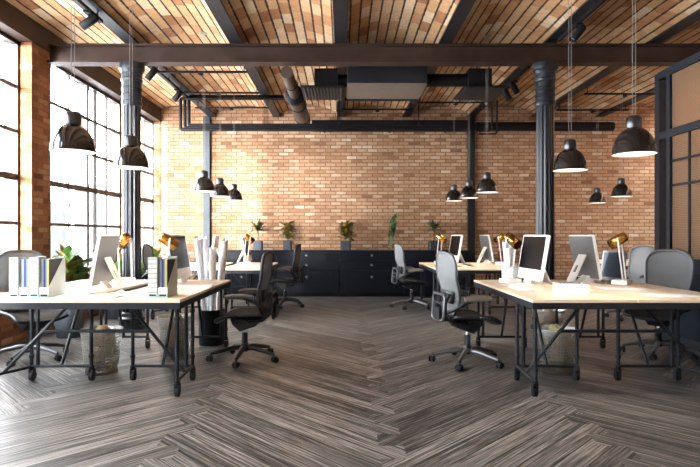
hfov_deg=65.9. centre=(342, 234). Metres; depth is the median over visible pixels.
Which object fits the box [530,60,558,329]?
column
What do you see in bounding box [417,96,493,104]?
pipe
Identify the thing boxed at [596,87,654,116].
rib
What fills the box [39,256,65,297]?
magazine file
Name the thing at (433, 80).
flexible duct
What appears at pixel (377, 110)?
pipe
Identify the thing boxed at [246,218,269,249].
potted palm
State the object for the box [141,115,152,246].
window
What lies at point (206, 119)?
wall post
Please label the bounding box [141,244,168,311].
chair
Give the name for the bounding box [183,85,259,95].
pipe
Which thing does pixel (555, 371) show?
basket
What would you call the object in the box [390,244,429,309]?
chair
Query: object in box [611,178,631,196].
pendant lamp
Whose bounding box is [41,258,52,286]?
folder
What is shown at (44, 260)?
folder
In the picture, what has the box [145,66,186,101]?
track light
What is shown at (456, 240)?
desktop monitor
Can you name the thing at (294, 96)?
duct
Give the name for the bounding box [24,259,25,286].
folder
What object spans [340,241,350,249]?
pot
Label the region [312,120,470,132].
beam
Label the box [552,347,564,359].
crumpled paper
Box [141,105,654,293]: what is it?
wall
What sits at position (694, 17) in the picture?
rib
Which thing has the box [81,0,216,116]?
rib
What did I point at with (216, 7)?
rib
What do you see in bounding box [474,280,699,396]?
desk
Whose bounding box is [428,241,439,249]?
pot
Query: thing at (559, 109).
pipe
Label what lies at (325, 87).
outlet
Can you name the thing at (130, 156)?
pendant lamp
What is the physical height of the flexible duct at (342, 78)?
0.190 m
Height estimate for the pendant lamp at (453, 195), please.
2.221 m
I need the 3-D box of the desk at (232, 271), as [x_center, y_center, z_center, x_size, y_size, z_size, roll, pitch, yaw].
[-2.040,0.887,9.003,1.680,0.764,1.906,0,0,0]
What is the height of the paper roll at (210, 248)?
1.117 m
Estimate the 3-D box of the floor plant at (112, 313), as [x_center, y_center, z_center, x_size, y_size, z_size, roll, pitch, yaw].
[-3.529,0.676,8.338,0.795,1.188,0.746,0,0,0]
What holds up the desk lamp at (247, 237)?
on the desk at (232, 271)
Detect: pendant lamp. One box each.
[49,0,95,154]
[113,0,148,169]
[193,31,214,191]
[210,178,229,196]
[225,74,242,200]
[445,185,462,201]
[460,180,478,198]
[476,35,497,192]
[553,0,587,171]
[589,85,606,202]
[611,0,657,156]
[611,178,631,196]
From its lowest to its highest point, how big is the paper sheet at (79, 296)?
0.012 m
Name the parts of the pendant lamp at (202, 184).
lamp shade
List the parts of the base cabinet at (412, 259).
drawer, drawer, drawer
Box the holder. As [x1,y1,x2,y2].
[502,266,518,277]
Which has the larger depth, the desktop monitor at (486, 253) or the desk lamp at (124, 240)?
the desktop monitor at (486, 253)
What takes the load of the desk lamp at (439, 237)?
on the desk at (469, 268)
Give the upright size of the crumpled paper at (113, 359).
0.113 m
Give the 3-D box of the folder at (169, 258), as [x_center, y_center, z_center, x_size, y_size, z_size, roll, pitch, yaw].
[-1.443,0.348,4.474,0.009,0.305,0.225,0,0,0]
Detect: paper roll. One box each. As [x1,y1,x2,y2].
[194,235,206,309]
[202,237,209,310]
[209,247,215,305]
[209,249,216,309]
[216,241,220,308]
[217,237,227,309]
[503,239,507,265]
[506,244,511,265]
[512,248,514,265]
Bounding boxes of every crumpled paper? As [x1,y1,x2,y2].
[93,335,103,344]
[93,349,106,359]
[96,325,109,337]
[103,336,115,348]
[105,359,115,370]
[549,324,560,336]
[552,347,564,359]
[555,335,566,346]
[564,335,573,347]
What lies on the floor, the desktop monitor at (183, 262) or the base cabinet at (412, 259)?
the base cabinet at (412, 259)
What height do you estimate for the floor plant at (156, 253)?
1.141 m
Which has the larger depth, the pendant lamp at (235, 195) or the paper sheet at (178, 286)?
the pendant lamp at (235, 195)
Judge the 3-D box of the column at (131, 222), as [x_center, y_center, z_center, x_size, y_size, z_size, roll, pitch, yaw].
[-2.850,-0.517,7.290,0.380,3.575,0.380,0,0,0]
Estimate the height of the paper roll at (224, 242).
1.232 m
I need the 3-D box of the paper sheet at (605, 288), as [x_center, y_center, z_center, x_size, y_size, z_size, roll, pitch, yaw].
[2.620,0.500,5.050,0.420,0.008,0.300,0,0,6]
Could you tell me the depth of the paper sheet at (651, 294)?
4.53 m
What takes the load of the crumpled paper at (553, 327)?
in the basket at (555, 371)
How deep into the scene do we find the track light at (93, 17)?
5.96 m
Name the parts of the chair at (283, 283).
armrest, arm, backrest frame, backrest, lumbar frame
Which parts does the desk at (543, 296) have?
leg, leg, leg, leg, leg, leg, leg, leg, leg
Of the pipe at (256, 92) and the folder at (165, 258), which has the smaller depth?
the folder at (165, 258)
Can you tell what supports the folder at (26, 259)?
in the magazine file at (23, 291)
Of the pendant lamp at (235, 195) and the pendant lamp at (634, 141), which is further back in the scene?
the pendant lamp at (235, 195)
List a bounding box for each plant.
[52,243,92,338]
[88,248,121,318]
[141,243,164,275]
[388,212,399,248]
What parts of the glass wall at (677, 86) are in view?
corner post, glass pane, glass pane, panel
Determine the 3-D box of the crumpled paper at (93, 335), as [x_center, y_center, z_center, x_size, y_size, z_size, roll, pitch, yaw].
[-2.238,0.965,4.917,0.122,0.124,0.122,0,0,0]
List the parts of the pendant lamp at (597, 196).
lamp shade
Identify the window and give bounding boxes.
[0,30,19,251]
[51,65,119,271]
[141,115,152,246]
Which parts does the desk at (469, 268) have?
leg, leg, leg, leg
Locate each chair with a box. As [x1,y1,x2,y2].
[0,250,68,366]
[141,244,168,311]
[206,250,278,368]
[268,244,304,308]
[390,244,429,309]
[429,251,503,370]
[605,245,654,320]
[620,249,698,360]
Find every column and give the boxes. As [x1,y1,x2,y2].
[118,60,145,328]
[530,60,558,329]
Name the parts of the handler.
panel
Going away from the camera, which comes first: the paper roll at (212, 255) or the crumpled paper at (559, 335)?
the crumpled paper at (559, 335)
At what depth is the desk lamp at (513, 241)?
5.68 m
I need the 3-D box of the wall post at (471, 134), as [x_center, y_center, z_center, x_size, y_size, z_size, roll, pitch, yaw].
[2.760,-0.642,11.630,0.140,3.825,0.099,0,0,0]
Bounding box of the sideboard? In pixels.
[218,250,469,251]
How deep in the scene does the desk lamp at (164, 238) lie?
5.20 m
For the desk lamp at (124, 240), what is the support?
on the desk at (185, 297)
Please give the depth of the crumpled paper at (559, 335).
4.89 m
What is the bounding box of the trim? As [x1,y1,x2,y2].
[0,0,160,121]
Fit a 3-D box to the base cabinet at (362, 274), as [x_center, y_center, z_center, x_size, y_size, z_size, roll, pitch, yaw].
[0.590,0.805,11.291,1.320,0.930,0.518,0,0,0]
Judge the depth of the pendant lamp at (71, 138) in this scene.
3.85 m
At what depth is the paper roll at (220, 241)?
6.42 m
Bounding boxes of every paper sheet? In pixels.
[58,290,104,295]
[61,293,127,298]
[116,290,147,295]
[177,284,213,287]
[226,266,259,267]
[495,283,534,285]
[594,286,652,290]
[639,293,699,296]
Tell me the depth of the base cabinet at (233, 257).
11.07 m
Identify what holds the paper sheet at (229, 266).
on the desk at (232, 271)
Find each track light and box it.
[73,0,102,30]
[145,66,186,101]
[491,66,530,100]
[557,0,606,42]
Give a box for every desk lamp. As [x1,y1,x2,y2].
[117,232,135,282]
[158,232,179,258]
[241,233,254,264]
[434,234,446,263]
[493,233,503,264]
[499,232,521,282]
[606,232,630,284]
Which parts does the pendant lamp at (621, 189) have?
lamp shade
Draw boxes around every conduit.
[179,97,469,130]
[183,96,469,127]
[187,95,339,125]
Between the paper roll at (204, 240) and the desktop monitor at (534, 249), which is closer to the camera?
the desktop monitor at (534, 249)
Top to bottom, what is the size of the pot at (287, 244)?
0.200 m
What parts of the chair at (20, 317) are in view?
arm, backrest, arm, backrest frame, seat, arm, arm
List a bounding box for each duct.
[281,66,309,123]
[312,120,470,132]
[338,74,346,87]
[426,74,467,86]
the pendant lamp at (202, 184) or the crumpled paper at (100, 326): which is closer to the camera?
the crumpled paper at (100, 326)
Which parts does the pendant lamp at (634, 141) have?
cord, lamp shade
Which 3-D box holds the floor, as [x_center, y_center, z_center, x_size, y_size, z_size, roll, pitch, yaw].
[1.660,1.330,4.590,11.880,0.120,14.380,0,0,0]
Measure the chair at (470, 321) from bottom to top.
1.116 m
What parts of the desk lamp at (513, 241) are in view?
rod, rod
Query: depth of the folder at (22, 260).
4.36 m
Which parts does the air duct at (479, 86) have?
grille frame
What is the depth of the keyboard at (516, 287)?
4.98 m
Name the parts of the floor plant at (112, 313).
pot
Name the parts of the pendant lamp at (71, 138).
lamp shade, cord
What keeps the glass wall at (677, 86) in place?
on the floor
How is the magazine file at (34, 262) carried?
on the desk at (185, 297)
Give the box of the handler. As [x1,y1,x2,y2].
[345,66,426,100]
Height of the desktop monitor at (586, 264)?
0.505 m
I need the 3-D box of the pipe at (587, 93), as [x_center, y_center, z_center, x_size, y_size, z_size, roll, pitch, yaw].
[4.853,-2.465,9.300,1.395,0.180,0.100,0,0,0]
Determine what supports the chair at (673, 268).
on the floor
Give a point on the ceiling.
(154, 21)
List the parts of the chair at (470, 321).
lumbar plate, lumbar frame, backrest, arm, backrest frame, armrest, arm, seat, arm, arm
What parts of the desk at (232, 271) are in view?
leg, leg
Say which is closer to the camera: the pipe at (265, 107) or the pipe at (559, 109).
the pipe at (265, 107)
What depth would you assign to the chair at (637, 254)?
8.31 m
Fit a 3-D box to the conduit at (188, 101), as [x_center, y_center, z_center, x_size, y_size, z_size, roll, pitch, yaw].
[-1.440,-2.260,9.810,2.774,0.589,0.060,0,0,0]
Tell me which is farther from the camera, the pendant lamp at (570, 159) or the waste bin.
the waste bin
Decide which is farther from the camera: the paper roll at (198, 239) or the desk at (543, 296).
the paper roll at (198, 239)
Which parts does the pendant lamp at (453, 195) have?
lamp shade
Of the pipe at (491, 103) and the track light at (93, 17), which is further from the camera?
the pipe at (491, 103)
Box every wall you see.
[0,42,159,346]
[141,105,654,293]
[655,51,699,351]
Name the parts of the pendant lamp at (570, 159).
cord, lamp shade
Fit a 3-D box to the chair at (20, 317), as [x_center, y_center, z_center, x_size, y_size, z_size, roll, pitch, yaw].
[-3.223,0.712,5.574,0.729,1.116,0.701,0,0,-37]
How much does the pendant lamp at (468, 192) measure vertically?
2.225 m
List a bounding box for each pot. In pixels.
[253,241,262,249]
[283,240,291,249]
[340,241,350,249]
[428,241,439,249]
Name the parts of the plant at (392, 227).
stem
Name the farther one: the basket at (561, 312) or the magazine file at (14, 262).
the basket at (561, 312)
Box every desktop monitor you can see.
[88,235,125,288]
[165,235,191,282]
[212,235,219,264]
[236,235,251,263]
[449,235,465,263]
[476,235,493,263]
[517,235,551,283]
[565,235,601,281]
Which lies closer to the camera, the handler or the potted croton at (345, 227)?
the handler
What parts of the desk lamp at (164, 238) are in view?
rod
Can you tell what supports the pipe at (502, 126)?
attached to the wall at (319, 180)
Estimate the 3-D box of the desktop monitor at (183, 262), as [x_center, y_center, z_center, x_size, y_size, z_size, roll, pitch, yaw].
[-1.813,0.252,5.785,0.244,0.505,0.560,0,0,3]
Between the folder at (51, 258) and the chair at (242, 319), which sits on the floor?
the chair at (242, 319)
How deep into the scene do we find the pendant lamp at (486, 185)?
7.54 m
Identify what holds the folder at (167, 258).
in the magazine file at (170, 290)
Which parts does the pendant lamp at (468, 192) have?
lamp shade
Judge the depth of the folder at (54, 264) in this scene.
4.42 m
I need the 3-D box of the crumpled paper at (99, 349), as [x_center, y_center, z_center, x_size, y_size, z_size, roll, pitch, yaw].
[-2.231,1.094,4.950,0.112,0.117,0.118,0,0,0]
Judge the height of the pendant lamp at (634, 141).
2.220 m
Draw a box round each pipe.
[157,66,247,75]
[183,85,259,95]
[195,101,267,110]
[341,109,413,111]
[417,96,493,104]
[475,122,614,130]
[479,100,497,134]
[479,103,492,131]
[556,104,628,112]
[584,87,654,96]
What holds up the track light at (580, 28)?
attached to the rib at (587, 4)
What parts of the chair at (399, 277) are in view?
lumbar frame, backrest, backrest frame, arm, arm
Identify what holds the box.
on the desk at (543, 296)
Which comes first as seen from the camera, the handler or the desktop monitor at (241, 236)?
the handler
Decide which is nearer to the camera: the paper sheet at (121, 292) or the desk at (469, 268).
the paper sheet at (121, 292)
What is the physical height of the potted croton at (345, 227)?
0.639 m
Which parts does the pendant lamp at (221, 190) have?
lamp shade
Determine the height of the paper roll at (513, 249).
0.382 m
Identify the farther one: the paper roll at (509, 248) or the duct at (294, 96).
the duct at (294, 96)
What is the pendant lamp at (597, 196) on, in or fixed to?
hanging from the ceiling
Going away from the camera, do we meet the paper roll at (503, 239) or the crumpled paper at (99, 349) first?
the crumpled paper at (99, 349)
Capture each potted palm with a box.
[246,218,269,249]
[423,219,443,249]
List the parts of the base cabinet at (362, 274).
drawer, drawer, drawer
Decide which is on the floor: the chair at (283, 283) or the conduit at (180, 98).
the chair at (283, 283)
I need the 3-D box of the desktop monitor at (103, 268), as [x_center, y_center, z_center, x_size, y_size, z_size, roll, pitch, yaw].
[-2.208,0.252,5.130,0.244,0.505,0.560,0,0,-6]
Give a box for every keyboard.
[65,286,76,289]
[508,285,533,290]
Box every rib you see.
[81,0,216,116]
[204,0,280,116]
[332,0,347,116]
[402,0,475,116]
[467,0,598,116]
[531,8,699,116]
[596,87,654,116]
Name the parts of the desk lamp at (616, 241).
rod, rod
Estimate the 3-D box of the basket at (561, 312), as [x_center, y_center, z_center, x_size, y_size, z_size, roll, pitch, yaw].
[2.400,1.067,6.300,0.380,0.406,0.380,0,0,-44]
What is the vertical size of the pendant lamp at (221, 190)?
2.208 m
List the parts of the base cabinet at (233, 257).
drawer, drawer, drawer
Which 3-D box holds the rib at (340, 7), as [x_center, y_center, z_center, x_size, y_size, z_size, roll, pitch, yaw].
[-0.030,-2.635,4.540,0.170,0.160,14.280,0,0,0]
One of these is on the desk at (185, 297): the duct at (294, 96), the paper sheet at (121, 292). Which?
the paper sheet at (121, 292)
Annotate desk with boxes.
[0,280,230,396]
[151,262,277,319]
[419,262,531,314]
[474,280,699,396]
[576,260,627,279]
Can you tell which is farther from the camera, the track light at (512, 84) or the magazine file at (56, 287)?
the track light at (512, 84)
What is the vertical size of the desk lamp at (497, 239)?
0.532 m
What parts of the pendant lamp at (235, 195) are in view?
lamp shade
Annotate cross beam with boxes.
[47,43,699,65]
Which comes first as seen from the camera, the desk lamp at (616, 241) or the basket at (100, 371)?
the basket at (100, 371)
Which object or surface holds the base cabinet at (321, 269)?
on the floor
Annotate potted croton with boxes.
[278,219,296,249]
[336,219,356,249]
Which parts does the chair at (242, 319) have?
arm, arm, seat, armrest, arm, arm, backrest frame, backrest, lumbar frame, lumbar plate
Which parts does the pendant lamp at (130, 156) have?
lamp shade, cord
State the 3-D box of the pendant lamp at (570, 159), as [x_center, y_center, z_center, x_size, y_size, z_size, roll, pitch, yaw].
[2.112,-1.712,5.023,0.306,2.224,0.306,0,0,0]
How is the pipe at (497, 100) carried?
hanging from the ceiling
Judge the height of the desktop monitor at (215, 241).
0.505 m
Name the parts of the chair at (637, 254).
backrest frame, backrest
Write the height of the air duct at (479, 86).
0.722 m
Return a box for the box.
[553,282,589,294]
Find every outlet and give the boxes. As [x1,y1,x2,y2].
[301,66,343,100]
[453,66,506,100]
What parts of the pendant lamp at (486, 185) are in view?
lamp shade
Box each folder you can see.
[21,259,23,286]
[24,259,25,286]
[26,259,27,286]
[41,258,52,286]
[43,258,54,286]
[49,258,62,284]
[160,258,166,286]
[162,258,168,286]
[164,258,170,286]
[167,258,175,285]
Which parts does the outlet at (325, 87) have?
grille frame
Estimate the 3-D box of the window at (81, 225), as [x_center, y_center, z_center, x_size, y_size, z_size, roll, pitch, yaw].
[-4.215,-0.900,8.625,0.230,3.100,2.650,0,0,0]
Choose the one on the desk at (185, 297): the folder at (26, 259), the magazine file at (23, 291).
the magazine file at (23, 291)
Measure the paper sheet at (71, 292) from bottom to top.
0.014 m
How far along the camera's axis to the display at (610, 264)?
6.02 m
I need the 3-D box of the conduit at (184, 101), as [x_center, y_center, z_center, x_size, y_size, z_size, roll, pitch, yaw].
[-0.299,-2.238,9.780,5.184,0.634,0.060,0,0,0]
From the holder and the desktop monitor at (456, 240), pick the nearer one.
the holder
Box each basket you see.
[80,325,123,375]
[157,313,190,355]
[532,309,565,345]
[537,325,574,375]
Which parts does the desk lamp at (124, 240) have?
rod, rod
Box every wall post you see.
[203,116,210,261]
[467,116,474,293]
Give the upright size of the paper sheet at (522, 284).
0.014 m
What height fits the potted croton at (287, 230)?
0.644 m
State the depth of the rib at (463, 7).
6.65 m
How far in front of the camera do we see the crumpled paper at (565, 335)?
4.96 m
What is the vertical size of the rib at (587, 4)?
0.160 m
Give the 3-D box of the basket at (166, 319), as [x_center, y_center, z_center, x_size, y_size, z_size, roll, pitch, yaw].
[-1.800,1.067,5.790,0.380,0.406,0.380,0,0,-21]
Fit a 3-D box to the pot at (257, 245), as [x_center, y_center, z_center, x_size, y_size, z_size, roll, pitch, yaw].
[-1.779,0.220,11.300,0.190,0.190,0.190,0,0,0]
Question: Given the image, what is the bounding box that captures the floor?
[0,294,699,466]
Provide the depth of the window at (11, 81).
6.84 m
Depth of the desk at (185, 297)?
4.68 m
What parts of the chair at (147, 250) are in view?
backrest frame, backrest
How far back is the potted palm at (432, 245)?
11.21 m
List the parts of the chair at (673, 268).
arm, seat, arm, backrest, backrest frame, arm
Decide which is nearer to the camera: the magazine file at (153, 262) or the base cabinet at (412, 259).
the magazine file at (153, 262)
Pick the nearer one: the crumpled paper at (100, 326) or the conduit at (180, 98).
the crumpled paper at (100, 326)
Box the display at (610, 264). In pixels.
[601,250,626,279]
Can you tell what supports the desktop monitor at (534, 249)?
on the desk at (543, 296)
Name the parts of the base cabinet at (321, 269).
drawer, drawer, drawer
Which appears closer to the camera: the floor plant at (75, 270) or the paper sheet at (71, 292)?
the paper sheet at (71, 292)
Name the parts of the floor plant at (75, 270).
pot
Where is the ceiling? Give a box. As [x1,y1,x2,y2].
[6,0,699,113]
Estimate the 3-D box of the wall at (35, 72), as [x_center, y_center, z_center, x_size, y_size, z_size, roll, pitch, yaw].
[-4.100,-0.590,4.540,0.400,3.720,14.280,0,0,0]
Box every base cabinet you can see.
[215,252,274,295]
[275,252,338,296]
[340,252,403,296]
[404,252,468,296]
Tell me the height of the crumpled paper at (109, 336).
0.128 m
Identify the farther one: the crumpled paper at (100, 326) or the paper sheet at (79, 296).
the crumpled paper at (100, 326)
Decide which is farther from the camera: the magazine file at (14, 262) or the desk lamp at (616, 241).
the desk lamp at (616, 241)
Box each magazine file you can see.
[9,257,26,297]
[19,256,45,297]
[29,257,45,297]
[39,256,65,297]
[148,257,161,297]
[158,256,177,297]
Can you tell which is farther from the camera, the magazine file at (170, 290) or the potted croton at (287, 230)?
the potted croton at (287, 230)
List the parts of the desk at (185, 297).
leg, leg, leg, leg, leg, leg, leg, leg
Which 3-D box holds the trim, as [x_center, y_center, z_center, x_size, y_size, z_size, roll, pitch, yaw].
[-4.115,-2.790,4.540,0.370,0.680,14.280,0,0,0]
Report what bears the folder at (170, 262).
in the magazine file at (170, 290)
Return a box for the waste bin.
[198,307,224,345]

